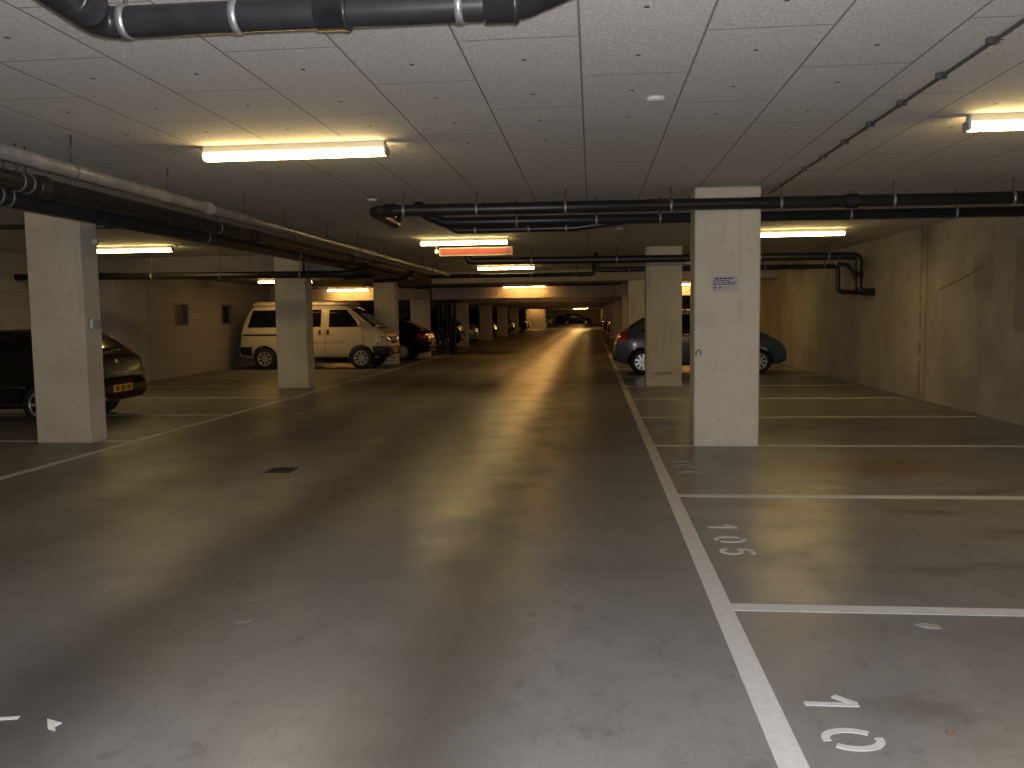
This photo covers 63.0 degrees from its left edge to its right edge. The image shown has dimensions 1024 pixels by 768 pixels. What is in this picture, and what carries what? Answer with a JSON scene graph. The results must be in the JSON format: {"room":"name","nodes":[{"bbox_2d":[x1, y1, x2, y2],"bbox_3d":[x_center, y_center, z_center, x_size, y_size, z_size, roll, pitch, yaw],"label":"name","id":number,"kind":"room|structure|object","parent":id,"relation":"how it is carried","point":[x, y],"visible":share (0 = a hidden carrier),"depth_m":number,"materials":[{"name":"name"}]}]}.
{"room":"parking garage","nodes":[
{"label":"parking garage","id":0,"kind":"room"},
{"bbox_2d":[0,252,30,329],"bbox_3d":[-10.882,-0.450,8.058,0.300,2.860,22.000,0,5,5],"label":"wall","id":1,"kind":"structure","parent":0,"point":[14,295],"depth_m":16.61,"materials":[{"name":"grey concrete"}]},
{"bbox_2d":[99,280,149,381],"bbox_3d":[-9.412,-1.416,19.606,1.030,2.860,1.350,0,5,5],"label":"pier","id":2,"kind":"object","parent":1,"relation":"attached to","point":[122,302],"visible":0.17,"depth_m":19.36,"materials":[{"name":"concrete"}]},
{"bbox_2d":[145,279,270,380],"bbox_3d":[-8.698,-1.814,24.343,0.250,2.860,8.250,0,5,5],"label":"wall","id":3,"kind":"structure","parent":0,"point":[206,345],"depth_m":23.07,"materials":[{"name":"grey concrete"}]},
{"bbox_2d":[174,303,188,325],"bbox_3d":[-8.901,-1.842,22.208,0.275,0.650,0.760,0,5,5],"label":"window","id":4,"kind":"structure","parent":3,"relation":"in","point":[181,309],"depth_m":22.35,"materials":[{"name":"grey glass"}]},
{"bbox_2d":[221,304,232,324],"bbox_3d":[-8.638,-2.071,24.966,0.275,0.650,0.760,0,5,5],"label":"window","id":5,"kind":"structure","parent":3,"relation":"in","point":[227,313],"depth_m":25.10,"materials":[{"name":"black glass"}]},
{"bbox_2d":[270,286,274,301],"bbox_3d":[-7.644,-2.041,28.532,1.550,2.600,0.300,0,5,5],"label":"wall","id":6,"kind":"structure","parent":0,"point":[272,288],"depth_m":28.34,"materials":[{"name":"concrete"}]},
{"bbox_2d":[364,309,478,319],"bbox_3d":[-10.528,-6.271,80.620,0.300,2.600,123.000,0,5,5],"label":"wall","id":7,"kind":"structure","parent":0,"point":[402,313],"depth_m":80.63,"materials":[{"name":"concrete"}]},
{"bbox_2d":[196,255,689,288],"bbox_3d":[1.434,-7.914,79.340,23.778,0.560,123.000,0,5,5],"label":"ceiling","id":8,"kind":"structure","parent":0,"point":[318,283],"depth_m":26.89,"materials":[{"name":"concrete"}]},
{"bbox_2d":[258,278,312,282],"bbox_3d":[-6.334,-2.881,23.348,1.578,0.114,0.108,0,5,5],"label":"ceiling lamp","id":9,"kind":"object","parent":8,"relation":"attached to","point":[259,280],"visible":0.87,"depth_m":23.35,"materials":[{"name":"grey"}]},
{"bbox_2d":[327,288,368,290],"bbox_3d":[-6.120,-3.524,31.156,1.578,0.114,0.108,0,5,5],"label":"ceiling lamp","id":10,"kind":"object","parent":8,"relation":"attached to","point":[328,289],"visible":1,"depth_m":31.11,"materials":[{"name":"white plastic"}]},
{"bbox_2d":[360,304,609,308],"bbox_3d":[-0.489,-5.850,60.755,23.478,0.465,0.420,0,5,5],"label":"beam","id":11,"kind":"structure","parent":8,"relation":"attached to","point":[553,304],"depth_m":60.43,"materials":[{"name":"concrete"}]},
{"bbox_2d":[312,284,689,300],"bbox_3d":[-3.284,-3.415,31.504,23.478,0.465,0.450,0,5,5],"label":"beam","id":12,"kind":"structure","parent":8,"relation":"attached to","point":[593,290],"depth_m":31.05,"materials":[{"name":"concrete"}]},
{"bbox_2d":[398,305,606,309],"bbox_3d":[0.364,-6.593,69.684,23.478,0.465,0.420,0,5,5],"label":"beam","id":13,"kind":"structure","parent":8,"relation":"attached to","point":[597,305],"depth_m":69.31,"materials":[{"name":"concrete"}]},
{"bbox_2d":[403,307,601,309],"bbox_3d":[1.265,-7.378,79.109,23.478,0.465,0.420,0,5,5],"label":"beam","id":14,"kind":"structure","parent":8,"relation":"attached to","point":[537,307],"depth_m":78.72,"materials":[{"name":"concrete"}]},
{"bbox_2d":[407,283,621,287],"bbox_3d":[-0.091,-3.511,29.856,7.950,0.088,0.077,0,5,5],"label":"drain pipe","id":15,"kind":"object","parent":8,"relation":"hanging from","point":[465,286],"visible":0.97,"depth_m":29.81,"materials":[{"name":"black plastic"}]},
{"bbox_2d":[364,284,432,355],"bbox_3d":[-3.876,-2.145,29.185,0.056,2.558,4.526,1,5,22],"label":"drain pipe","id":16,"kind":"object","parent":15,"relation":"attached to","point":[364,284],"visible":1,"depth_m":31.13,"materials":[{"name":"black plastic"}]},
{"bbox_2d":[343,296,689,304],"bbox_3d":[-2.338,-4.240,41.410,23.478,0.465,0.420,0,5,5],"label":"beam","id":17,"kind":"structure","parent":8,"relation":"attached to","point":[574,299],"depth_m":40.94,"materials":[{"name":"concrete"}]},
{"bbox_2d":[432,307,603,310],"bbox_3d":[2.165,-8.163,88.533,23.478,0.465,0.420,0,5,5],"label":"beam","id":18,"kind":"structure","parent":8,"relation":"attached to","point":[602,307],"depth_m":88.19,"materials":[{"name":"concrete"}]},
{"bbox_2d":[355,300,683,306],"bbox_3d":[-1.390,-5.066,51.331,23.478,0.465,0.420,0,5,5],"label":"beam","id":19,"kind":"structure","parent":8,"relation":"attached to","point":[583,302],"depth_m":50.91,"materials":[{"name":"concrete"}]},
{"bbox_2d":[0,323,1023,767],"bbox_3d":[0.432,-4.010,68.673,23.778,0.250,145.000,0,5,5],"label":"floor","id":20,"kind":"structure","parent":0,"point":[479,556],"depth_m":4.84,"materials":[{"name":"paint"}]},
{"bbox_2d":[47,719,61,730],"bbox_3d":[-1.700,1.264,3.104,0.046,0.004,0.122,-3,5,-30],"label":"paper scrap","id":21,"kind":"object","parent":20,"relation":"on","point":[51,723],"visible":1,"depth_m":3.10,"materials":[{"name":"white paper"}]},
{"bbox_2d":[24,211,106,442],"bbox_3d":[-5.520,-0.710,10.347,0.700,2.860,0.360,0,5,5],"label":"pillar","id":22,"kind":"structure","parent":20,"relation":"on","point":[62,262],"depth_m":10.19,"materials":[{"name":"paint"}]},
{"bbox_2d":[88,318,100,329],"bbox_3d":[-5.154,-0.742,10.317,0.035,0.150,0.225,0,5,5],"label":"reflector","id":23,"kind":"object","parent":22,"relation":"attached to","point":[96,323],"visible":1,"depth_m":10.31,"materials":[{"name":"plastic"}]},
{"bbox_2d":[0,440,132,441],"bbox_3d":[-7.467,0.725,10.652,5.490,0.003,0.100,0,5,5],"label":"parking line","id":24,"kind":"object","parent":20,"relation":"on","point":[0,440],"visible":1,"depth_m":10.46,"materials":[{"name":"white paint"}]},
{"bbox_2d":[0,329,146,422],"bbox_3d":[-7.886,-0.158,13.038,3.802,1.385,1.869,0,5,5],"label":"hatchback","id":25,"kind":"object","parent":20,"relation":"on","point":[124,377],"visible":0.47,"depth_m":12.38,"materials":[{"name":"black paint"}]},
{"bbox_2d":[0,414,227,415],"bbox_3d":[-7.207,0.499,13.370,5.490,0.003,0.100,0,5,5],"label":"parking line","id":26,"kind":"object","parent":20,"relation":"on","point":[142,414],"visible":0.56,"depth_m":13.24,"materials":[{"name":"white paint"}]},
{"bbox_2d":[127,397,288,398],"bbox_3d":[-6.948,0.272,16.089,5.490,0.003,0.100,0,5,5],"label":"parking line","id":27,"kind":"object","parent":20,"relation":"on","point":[223,397],"visible":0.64,"depth_m":15.93,"materials":[{"name":"white paint"}]},
{"bbox_2d":[0,349,466,479],"bbox_3d":[-3.718,-0.133,20.504,0.100,0.003,36.000,0,5,5],"label":"edge line","id":28,"kind":"object","parent":20,"relation":"on","point":[198,423],"visible":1,"depth_m":11.03,"materials":[{"name":"white paint"}]},
{"bbox_2d":[184,376,365,377],"bbox_3d":[-6.135,-0.177,21.437,4.890,0.003,0.100,0,5,5],"label":"parking line","id":29,"kind":"object","parent":20,"relation":"on","point":[334,376],"visible":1,"depth_m":21.50,"materials":[{"name":"white paint"}]},
{"bbox_2d":[264,467,298,472],"bbox_3d":[-2.277,0.850,8.252,0.260,0.006,0.260,0,5,5],"label":"drain cover","id":30,"kind":"object","parent":20,"relation":"on","point":[274,469],"visible":1,"depth_m":8.24,"materials":[{"name":"metal"}]},
{"bbox_2d":[274,257,314,387],"bbox_3d":[-4.710,-1.355,18.088,0.680,2.860,0.420,0,5,5],"label":"pillar","id":31,"kind":"structure","parent":20,"relation":"on","point":[293,296],"depth_m":17.91,"materials":[{"name":"paint"}]},
{"bbox_2d":[240,300,399,369],"bbox_3d":[-5.776,-1.506,25.244,4.619,2.020,2.052,0,5,5],"label":"van","id":32,"kind":"object","parent":20,"relation":"on","point":[341,330],"visible":0.79,"depth_m":24.40,"materials":[{"name":"beige paint"}]},
{"bbox_2d":[333,320,436,360],"bbox_3d":[-4.781,-1.563,29.609,4.052,1.395,1.906,0,5,5],"label":"hatchback","id":33,"kind":"object","parent":20,"relation":"on","point":[415,339],"visible":0.48,"depth_m":28.71,"materials":[{"name":"black paint"}]},
{"bbox_2d":[373,282,399,364],"bbox_3d":[-3.993,-1.931,26.590,0.690,2.600,0.420,0,5,5],"label":"pillar","id":34,"kind":"structure","parent":20,"relation":"on","point":[386,293],"depth_m":26.34,"materials":[{"name":"paint"}]},
{"bbox_2d":[410,300,430,356],"bbox_3d":[-3.435,-2.118,31.622,0.720,2.135,0.400,0,5,5],"label":"pillar","id":35,"kind":"structure","parent":20,"relation":"on","point":[419,309],"depth_m":31.38,"materials":[{"name":"paint"}]},
{"bbox_2d":[402,313,464,348],"bbox_3d":[-4.466,-2.503,39.429,4.352,1.655,1.733,0,5,5],"label":"estate car","id":36,"kind":"object","parent":20,"relation":"on","point":[460,337],"visible":0.31,"depth_m":38.53,"materials":[{"name":"black paint"}]},
{"bbox_2d":[435,300,458,354],"bbox_3d":[-2.526,-2.207,32.616,0.900,2.125,0.203,0,5,5],"label":"gate","id":37,"kind":"object","parent":20,"relation":"on","point":[449,344],"visible":1,"depth_m":32.56,"materials":[{"name":"metal"}]},
{"bbox_2d":[452,303,468,345],"bbox_3d":[-2.553,-2.943,41.539,0.750,2.135,0.420,0,5,5],"label":"pillar","id":38,"kind":"structure","parent":20,"relation":"on","point":[462,314],"depth_m":41.30,"materials":[{"name":"paint"}]},
{"bbox_2d":[448,324,479,342],"bbox_3d":[-3.893,-2.853,44.890,4.152,1.444,1.693,0,5,5],"label":"car","id":39,"kind":"object","parent":20,"relation":"on","point":[473,330],"visible":0.16,"depth_m":44.00,"materials":[{"name":"silver metal"}]},
{"bbox_2d":[469,317,497,334],"bbox_3d":[-2.988,-3.723,55.416,3.952,1.435,1.673,0,5,5],"label":"hatchback","id":40,"kind":"object","parent":20,"relation":"on","point":[472,320],"visible":0.2,"depth_m":54.60,"materials":[{"name":"grey paint"}]},
{"bbox_2d":[479,305,492,339],"bbox_3d":[-1.605,-3.769,51.459,0.750,2.135,0.420,0,5,5],"label":"pillar","id":41,"kind":"structure","parent":20,"relation":"on","point":[485,311],"depth_m":51.25,"materials":[{"name":"paint"}]},
{"bbox_2d":[497,307,507,335],"bbox_3d":[-0.705,-4.553,60.884,0.750,2.135,0.420,0,5,5],"label":"pillar","id":42,"kind":"structure","parent":20,"relation":"on","point":[502,312],"depth_m":60.68,"materials":[{"name":"paint"}]},
{"bbox_2d":[492,317,514,333],"bbox_3d":[-1.760,-4.534,65.109,3.952,1.435,1.673,0,5,5],"label":"hatchback","id":43,"kind":"object","parent":20,"relation":"on","point":[511,326],"visible":0.28,"depth_m":64.27,"materials":[{"name":"grey paint"}]},
{"bbox_2d":[496,314,527,331],"bbox_3d":[-0.790,-5.404,74.218,4.352,1.655,1.733,0,5,5],"label":"estate car","id":44,"kind":"object","parent":20,"relation":"on","point":[522,322],"visible":0.31,"depth_m":73.27,"materials":[{"name":"black paint"}]},
{"bbox_2d":[509,308,518,333],"bbox_3d":[0.149,-5.297,69.812,0.750,2.135,0.420,0,5,5],"label":"pillar","id":45,"kind":"structure","parent":20,"relation":"on","point":[513,312],"depth_m":69.59,"materials":[{"name":"paint"}]},
{"bbox_2d":[562,314,591,324],"bbox_3d":[9.574,-9.566,123.281,4.352,1.655,1.733,0,5,5],"label":"estate car","id":46,"kind":"object","parent":20,"relation":"on","point":[572,318],"visible":1,"depth_m":122.52,"materials":[{"name":"black paint"}]},
{"bbox_2d":[607,305,609,334],"bbox_3d":[7.224,-4.598,60.123,0.740,2.135,0.420,0,5,5],"label":"pillar","id":47,"kind":"structure","parent":20,"relation":"on","point":[608,306],"depth_m":59.92,"materials":[{"name":"paint"}]},
{"bbox_2d":[610,304,613,338],"bbox_3d":[6.323,-3.813,50.698,0.740,2.135,0.420,0,5,5],"label":"pillar","id":48,"kind":"structure","parent":20,"relation":"on","point":[611,305],"depth_m":50.52,"materials":[{"name":"paint"}]},
{"bbox_2d":[614,301,621,342],"bbox_3d":[5.375,-2.988,40.777,0.740,2.135,0.420,0,5,5],"label":"pillar","id":49,"kind":"structure","parent":20,"relation":"on","point":[617,304],"depth_m":40.58,"materials":[{"name":"paint"}]},
{"bbox_2d":[621,296,627,330],"bbox_3d":[4.429,-2.163,30.877,0.740,2.135,0.420,0,5,5],"label":"pillar","id":50,"kind":"structure","parent":20,"relation":"on","point":[624,300],"depth_m":30.66,"materials":[{"name":"paint"}]},
{"bbox_2d":[628,280,644,347],"bbox_3d":[3.908,-1.893,25.435,0.740,2.500,0.420,0,5,5],"label":"pillar","id":51,"kind":"structure","parent":20,"relation":"on","point":[636,288],"depth_m":25.19,"materials":[{"name":"paint"}]},
{"bbox_2d":[645,246,681,385],"bbox_3d":[3.138,-1.400,17.333,0.730,2.860,0.423,0,5,5],"label":"pillar","id":52,"kind":"structure","parent":20,"relation":"on","point":[663,280],"depth_m":17.14,"materials":[{"name":"paint"}]},
{"bbox_2d":[672,460,699,472],"bbox_3d":[1.692,0.805,8.161,0.213,0.004,0.681,0,5,5],"label":"painted number","id":53,"kind":"object","parent":20,"relation":"on","point":[683,471],"visible":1,"depth_m":8.15,"materials":[{"name":"white paint"}]},
{"bbox_2d":[612,309,786,374],"bbox_3d":[4.696,-1.103,21.212,4.246,1.593,1.963,0,5,5],"label":"hatchback","id":54,"kind":"object","parent":20,"relation":"on","point":[628,346],"visible":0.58,"depth_m":20.51,"materials":[{"name":"grey metal"}]},
{"bbox_2d":[618,333,627,341],"bbox_3d":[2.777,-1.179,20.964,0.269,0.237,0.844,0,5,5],"label":"tail lamp","id":55,"kind":"object","parent":54,"relation":"attached to","point":[622,337],"depth_m":20.58,"materials":[{"name":"red"}]},
{"bbox_2d":[600,335,809,767],"bbox_3d":[3.513,-0.995,29.822,0.102,0.003,64.000,0,5,5],"label":"edge line","id":56,"kind":"object","parent":20,"relation":"on","point":[786,751],"visible":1,"depth_m":3.87,"materials":[{"name":"white paint"}]},
{"bbox_2d":[622,375,822,376],"bbox_3d":[4.939,-0.188,19.738,4.655,0.003,0.100,0,5,5],"label":"parking line","id":57,"kind":"object","parent":20,"relation":"on","point":[774,375],"visible":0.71,"depth_m":19.62,"materials":[{"name":"white paint"}]},
{"bbox_2d":[690,186,760,446],"bbox_3d":[2.392,-0.741,9.417,0.710,2.860,0.420,0,5,5],"label":"pillar","id":58,"kind":"structure","parent":20,"relation":"on","point":[724,379],"depth_m":9.22,"materials":[{"name":"paint"}]},
{"bbox_2d":[712,276,737,291],"bbox_3d":[2.342,-1.102,9.176,0.280,0.170,0.008,0,5,5],"label":"notice sheet","id":59,"kind":"object","parent":58,"relation":"attached to","point":[719,283],"visible":1,"depth_m":9.17,"materials":[{"name":"grey paper"}]},
{"bbox_2d":[708,524,755,554],"bbox_3d":[1.440,1.024,5.534,0.216,0.004,0.748,0,5,5],"label":"painted number","id":60,"kind":"object","parent":20,"relation":"on","point":[722,550],"visible":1,"depth_m":5.45,"materials":[{"name":"white paint"}]},
{"bbox_2d":[632,397,905,398],"bbox_3d":[4.438,0.248,14.500,4.655,0.003,0.100,0,5,5],"label":"parking line","id":61,"kind":"object","parent":20,"relation":"on","point":[878,397],"visible":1,"depth_m":14.44,"materials":[{"name":"white paint"}]},
{"bbox_2d":[641,416,977,417],"bbox_3d":[4.188,0.467,11.881,4.655,0.003,0.100,0,5,5],"label":"parking line","id":62,"kind":"object","parent":20,"relation":"on","point":[678,416],"visible":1,"depth_m":11.85,"materials":[{"name":"white paint"}]},
{"bbox_2d":[655,445,1023,446],"bbox_3d":[3.938,0.684,9.262,4.655,0.003,0.100,0,5,5],"label":"parking line","id":63,"kind":"object","parent":20,"relation":"on","point":[655,445],"visible":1,"depth_m":9.21,"materials":[{"name":"white paint"}]},
{"bbox_2d":[803,694,884,750],"bbox_3d":[1.190,1.242,2.902,0.213,0.004,0.723,0,5,5],"label":"painted number","id":64,"kind":"object","parent":20,"relation":"on","point":[880,742],"visible":1,"depth_m":2.97,"materials":[{"name":"white paint"}]},
{"bbox_2d":[678,494,1023,498],"bbox_3d":[3.688,0.903,6.643,4.655,0.003,0.100,0,5,5],"label":"parking line","id":65,"kind":"object","parent":20,"relation":"on","point":[680,495],"visible":1,"depth_m":6.73,"materials":[{"name":"white paint"}]},
{"bbox_2d":[731,603,1023,615],"bbox_3d":[3.437,1.121,4.024,4.655,0.003,0.100,0,5,5],"label":"parking line","id":66,"kind":"object","parent":20,"relation":"on","point":[736,606],"visible":1,"depth_m":4.17,"materials":[{"name":"white paint"}]},
{"bbox_2d":[914,623,941,628],"bbox_3d":[1.969,1.145,3.957,0.110,0.003,0.065,0,5,5],"label":"paper scrap","id":67,"kind":"object","parent":20,"relation":"on","point":[924,625],"visible":1,"depth_m":3.95,"materials":[{"name":"white paper"}]},
{"bbox_2d":[0,0,1023,271],"bbox_3d":[-2.079,-2.398,11.037,17.778,0.300,29.900,0,5,5],"label":"ceiling","id":68,"kind":"structure","parent":0,"point":[545,105],"depth_m":5.61,"materials":[{"name":"grey concrete"}]},
{"bbox_2d":[0,224,117,228],"bbox_3d":[-7.323,-2.079,11.010,6.261,0.189,0.066,0,5,5],"label":"drain pipe","id":69,"kind":"object","parent":68,"relation":"hanging from","point":[98,226],"visible":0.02,"depth_m":10.90,"materials":[{"name":"black plastic"}]},
{"bbox_2d":[97,245,173,252],"bbox_3d":[-6.996,-2.480,15.380,1.578,0.114,0.108,0,5,5],"label":"ceiling lamp","id":70,"kind":"object","parent":68,"relation":"attached to","point":[158,248],"visible":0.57,"depth_m":15.33,"materials":[{"name":"grey plastic"}]},
{"bbox_2d":[0,206,336,267],"bbox_3d":[-4.612,-1.808,8.052,0.121,0.320,19.400,0,5,5],"label":"pipe","id":71,"kind":"object","parent":68,"relation":"hanging from","point":[0,206],"visible":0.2,"depth_m":9.85,"materials":[{"name":"black plastic"}]},
{"bbox_2d":[14,249,372,280],"bbox_3d":[-6.320,-2.337,16.525,7.207,0.602,0.526,0,5,5],"label":"drain pipe","id":72,"kind":"object","parent":68,"relation":"hanging from","point":[300,274],"visible":0.77,"depth_m":16.24,"materials":[{"name":"black plastic"}]},
{"bbox_2d":[0,159,416,281],"bbox_3d":[-3.746,-1.940,10.276,0.176,0.442,24.000,0,5,5],"label":"pipe","id":73,"kind":"object","parent":68,"relation":"hanging from","point":[8,198],"visible":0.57,"depth_m":8.81,"materials":[{"name":"black plastic"}]},
{"bbox_2d":[344,274,375,279],"bbox_3d":[-3.300,-2.507,18.821,1.133,0.296,0.309,3,6,36],"label":"pipe","id":74,"kind":"object","parent":73,"relation":"attached to","point":[362,276],"visible":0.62,"depth_m":18.90,"materials":[{"name":"black plastic"}]},
{"bbox_2d":[374,271,413,282],"bbox_3d":[-2.840,-2.632,20.570,1.344,0.248,0.347,3,6,38],"label":"pipe","id":75,"kind":"object","parent":73,"relation":"attached to","point":[406,277],"visible":1,"depth_m":20.66,"materials":[{"name":"black plastic"}]},
{"bbox_2d":[0,144,428,278],"bbox_3d":[-3.438,-1.983,10.344,0.184,0.376,24.200,0,5,5],"label":"pipe","id":76,"kind":"object","parent":68,"relation":"hanging from","point":[43,187],"visible":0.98,"depth_m":8.36,"materials":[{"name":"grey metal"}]},
{"bbox_2d":[29,174,54,198],"bbox_3d":[-3.787,-1.582,6.685,0.184,0.184,0.128,0,5,5],"label":"socket","id":77,"kind":"object","parent":76,"relation":"attached to","point":[46,190],"depth_m":6.66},
{"bbox_2d":[246,228,259,242],"bbox_3d":[-3.389,-1.929,10.852,0.184,0.184,0.128,0,5,5],"label":"socket","id":78,"kind":"object","parent":76,"relation":"attached to","point":[256,236],"depth_m":10.81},
{"bbox_2d":[346,253,354,262],"bbox_3d":[-2.972,-2.292,15.217,0.184,0.184,0.128,0,5,5],"label":"socket","id":79,"kind":"object","parent":76,"relation":"attached to","point":[352,256],"depth_m":15.16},
{"bbox_2d":[0,135,450,276],"bbox_3d":[-2.839,-2.016,10.309,0.124,0.321,24.250,0,5,5],"label":"pipe","id":80,"kind":"object","parent":68,"relation":"hanging from","point":[7,152],"visible":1,"depth_m":7.38,"materials":[{"name":"grey plastic"}]},
{"bbox_2d":[202,201,215,214],"bbox_3d":[-3.029,-1.751,8.312,0.124,0.124,0.128,0,5,5],"label":"socket","id":81,"kind":"object","parent":80,"relation":"attached to","point":[211,210],"depth_m":8.29,"materials":[{"name":"grey plastic"}]},
{"bbox_2d":[97,253,365,272],"bbox_3d":[-6.468,-2.605,18.318,6.550,0.360,0.450,0,5,5],"label":"beam","id":82,"kind":"structure","parent":68,"relation":"attached to","point":[251,263],"depth_m":18.13,"materials":[{"name":"concrete"}]},
{"bbox_2d":[200,140,388,161],"bbox_3d":[-1.711,-1.829,6.563,1.498,0.114,0.108,0,5,5],"label":"ceiling lamp","id":83,"kind":"object","parent":68,"relation":"attached to","point":[367,148],"visible":1,"depth_m":6.52,"materials":[{"name":"grey plastic"}]},
{"bbox_2d":[38,0,568,39],"bbox_3d":[-0.574,-1.414,2.380,2.298,0.286,1.657,0,5,5],"label":"drain pipe","id":84,"kind":"object","parent":68,"relation":"hanging from","point":[125,21],"visible":1,"depth_m":3.12,"materials":[{"name":"black plastic"}]},
{"bbox_2d":[63,0,108,26],"bbox_3d":[-1.557,-1.381,3.011,0.144,0.144,0.128,0,5,5],"label":"socket","id":85,"kind":"object","parent":84,"relation":"attached to","point":[87,13],"depth_m":3.00,"materials":[{"name":"black plastic"}]},
{"bbox_2d":[311,0,353,31],"bbox_3d":[-0.676,-1.405,3.153,0.128,0.144,0.144,0,5,5],"label":"socket","id":86,"kind":"object","parent":84,"relation":"attached to","point":[326,15],"depth_m":3.10,"materials":[{"name":"black plastic"}]},
{"bbox_2d":[482,0,519,23],"bbox_3d":[-0.039,-1.409,3.092,0.128,0.144,0.144,0,5,5],"label":"socket","id":87,"kind":"object","parent":84,"relation":"attached to","point":[493,11],"depth_m":3.05,"materials":[{"name":"black plastic"}]},
{"bbox_2d":[419,237,508,245],"bbox_3d":[-0.844,-2.507,14.690,1.578,0.114,0.108,0,5,5],"label":"ceiling lamp","id":88,"kind":"object","parent":68,"relation":"attached to","point":[490,240],"visible":1,"depth_m":14.65,"materials":[{"name":"grey plastic"}]},
{"bbox_2d":[439,244,512,255],"bbox_3d":[-0.649,-2.448,14.991,1.330,0.285,0.034,0,5,5],"label":"hanging sign","id":89,"kind":"object","parent":68,"relation":"hanging from","point":[507,250],"visible":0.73,"depth_m":14.98,"materials":[{"name":"red plastic"}]},
{"bbox_2d":[477,265,534,269],"bbox_3d":[-0.166,-3.175,22.734,1.578,0.114,0.108,0,5,5],"label":"ceiling lamp","id":90,"kind":"object","parent":68,"relation":"attached to","point":[490,267],"visible":1,"depth_m":22.70,"materials":[{"name":"grey plastic"}]},
{"bbox_2d":[420,263,595,278],"bbox_3d":[-0.120,-3.017,22.339,4.725,0.366,0.121,0,5,5],"label":"drain pipe","id":91,"kind":"object","parent":68,"relation":"hanging from","point":[562,274],"visible":0.89,"depth_m":22.27,"materials":[{"name":"black plastic"}]},
{"bbox_2d":[431,269,777,283],"bbox_3d":[2.710,-3.309,25.396,10.378,0.360,0.450,0,5,5],"label":"beam","id":92,"kind":"structure","parent":68,"relation":"attached to","point":[764,274],"depth_m":25.32,"materials":[{"name":"concrete"}]},
{"bbox_2d":[646,95,664,102],"bbox_3d":[0.911,-1.806,5.307,0.124,0.026,0.124,0,5,5],"label":"smoke detector","id":93,"kind":"object","parent":68,"relation":"attached to","point":[655,98],"visible":1,"depth_m":5.27,"materials":[{"name":"grey plastic"}]},
{"bbox_2d":[464,241,875,295],"bbox_3d":[3.058,-2.230,16.608,8.088,1.085,0.186,0,5,5],"label":"drain pipe","id":94,"kind":"object","parent":68,"relation":"hanging from","point":[858,273],"visible":0.82,"depth_m":16.55,"materials":[{"name":"black plastic"}]},
{"bbox_2d":[854,271,863,277],"bbox_3d":[6.753,-2.137,16.262,0.186,0.128,0.186,0,5,5],"label":"socket","id":95,"kind":"object","parent":94,"relation":"attached to","point":[857,274],"depth_m":16.19,"materials":[{"name":"black plastic"}]},
{"bbox_2d":[369,177,1023,227],"bbox_3d":[2.424,-2.041,9.545,8.032,0.290,1.293,0,5,5],"label":"drain pipe","id":96,"kind":"object","parent":68,"relation":"hanging from","point":[390,215],"visible":1,"depth_m":8.98,"materials":[{"name":"black plastic"}]},
{"bbox_2d":[383,203,395,217],"bbox_3d":[-1.370,-1.938,9.344,0.128,0.159,0.159,0,5,5],"label":"socket","id":97,"kind":"object","parent":96,"relation":"attached to","point":[389,210],"depth_m":9.28,"materials":[{"name":"black plastic"}]},
{"bbox_2d":[845,193,859,207],"bbox_3d":[3.607,-1.943,8.868,0.128,0.159,0.159,0,5,5],"label":"socket","id":98,"kind":"object","parent":96,"relation":"attached to","point":[851,200],"depth_m":8.81,"materials":[{"name":"black plastic"}]},
{"bbox_2d":[413,188,1023,226],"bbox_3d":[2.624,-2.043,9.659,7.656,0.376,0.128,0,5,5],"label":"drain pipe","id":99,"kind":"object","parent":68,"relation":"hanging from","point":[996,211],"visible":0.84,"depth_m":9.61,"materials":[{"name":"black plastic"}]},
{"bbox_2d":[445,224,623,233],"bbox_3d":[0.287,-1.942,10.003,2.523,0.247,0.150,0,5,5],"label":"drain pipe","id":100,"kind":"object","parent":99,"relation":"attached to","point":[544,228],"visible":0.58,"depth_m":10.02,"materials":[{"name":"black plastic"}]},
{"bbox_2d":[594,245,857,294],"bbox_3d":[4.463,-2.346,17.522,5.462,1.039,0.110,0,5,5],"label":"drain pipe","id":101,"kind":"object","parent":68,"relation":"hanging from","point":[596,265],"visible":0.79,"depth_m":17.36,"materials":[{"name":"black plastic"}]},
{"bbox_2d":[761,228,845,236],"bbox_3d":[4.737,-2.518,13.903,1.578,0.114,0.108,0,5,5],"label":"ceiling lamp","id":102,"kind":"object","parent":68,"relation":"attached to","point":[825,231],"visible":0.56,"depth_m":13.86,"materials":[{"name":"grey plastic"}]},
{"bbox_2d":[769,18,1023,194],"bbox_3d":[2.508,-1.805,5.094,0.060,0.034,8.880,0,5,5],"label":"cable conduit","id":103,"kind":"object","parent":68,"relation":"attached to","point":[991,40],"visible":1,"depth_m":5.16,"materials":[{"name":"grey metal"}]},
{"bbox_2d":[962,112,1023,131],"bbox_3d":[3.984,-1.845,5.816,1.578,0.114,0.108,0,5,5],"label":"ceiling lamp","id":104,"kind":"object","parent":68,"relation":"attached to","point":[1004,121],"visible":1,"depth_m":5.83,"materials":[{"name":"grey plastic"}]},
{"bbox_2d":[526,309,545,328],"bbox_3d":[2.781,-7.717,96.061,2.100,2.600,3.200,0,5,5],"label":"wall","id":105,"kind":"structure","parent":0,"point":[536,317],"depth_m":94.50,"materials":[{"name":"concrete"}]},
{"bbox_2d":[492,310,598,323],"bbox_3d":[7.300,-11.431,140.630,23.778,2.600,0.300,0,5,5],"label":"wall","id":106,"kind":"structure","parent":0,"point":[593,315],"depth_m":140.10,"materials":[{"name":"concrete"}]},
{"bbox_2d":[682,204,1023,425],"bbox_3d":[12.096,-5.626,67.424,0.300,2.860,145.000,0,5,5],"label":"wall","id":107,"kind":"structure","parent":0,"point":[943,323],"depth_m":13.75,"materials":[{"name":"concrete"}]},
{"bbox_2d":[836,262,854,280],"bbox_3d":[6.946,-2.304,17.288,0.428,0.432,0.080,0,5,5],"label":"drain pipe","id":108,"kind":"object","parent":107,"relation":"attached to","point":[845,264],"visible":0.88,"depth_m":17.25,"materials":[{"name":"black plastic"}]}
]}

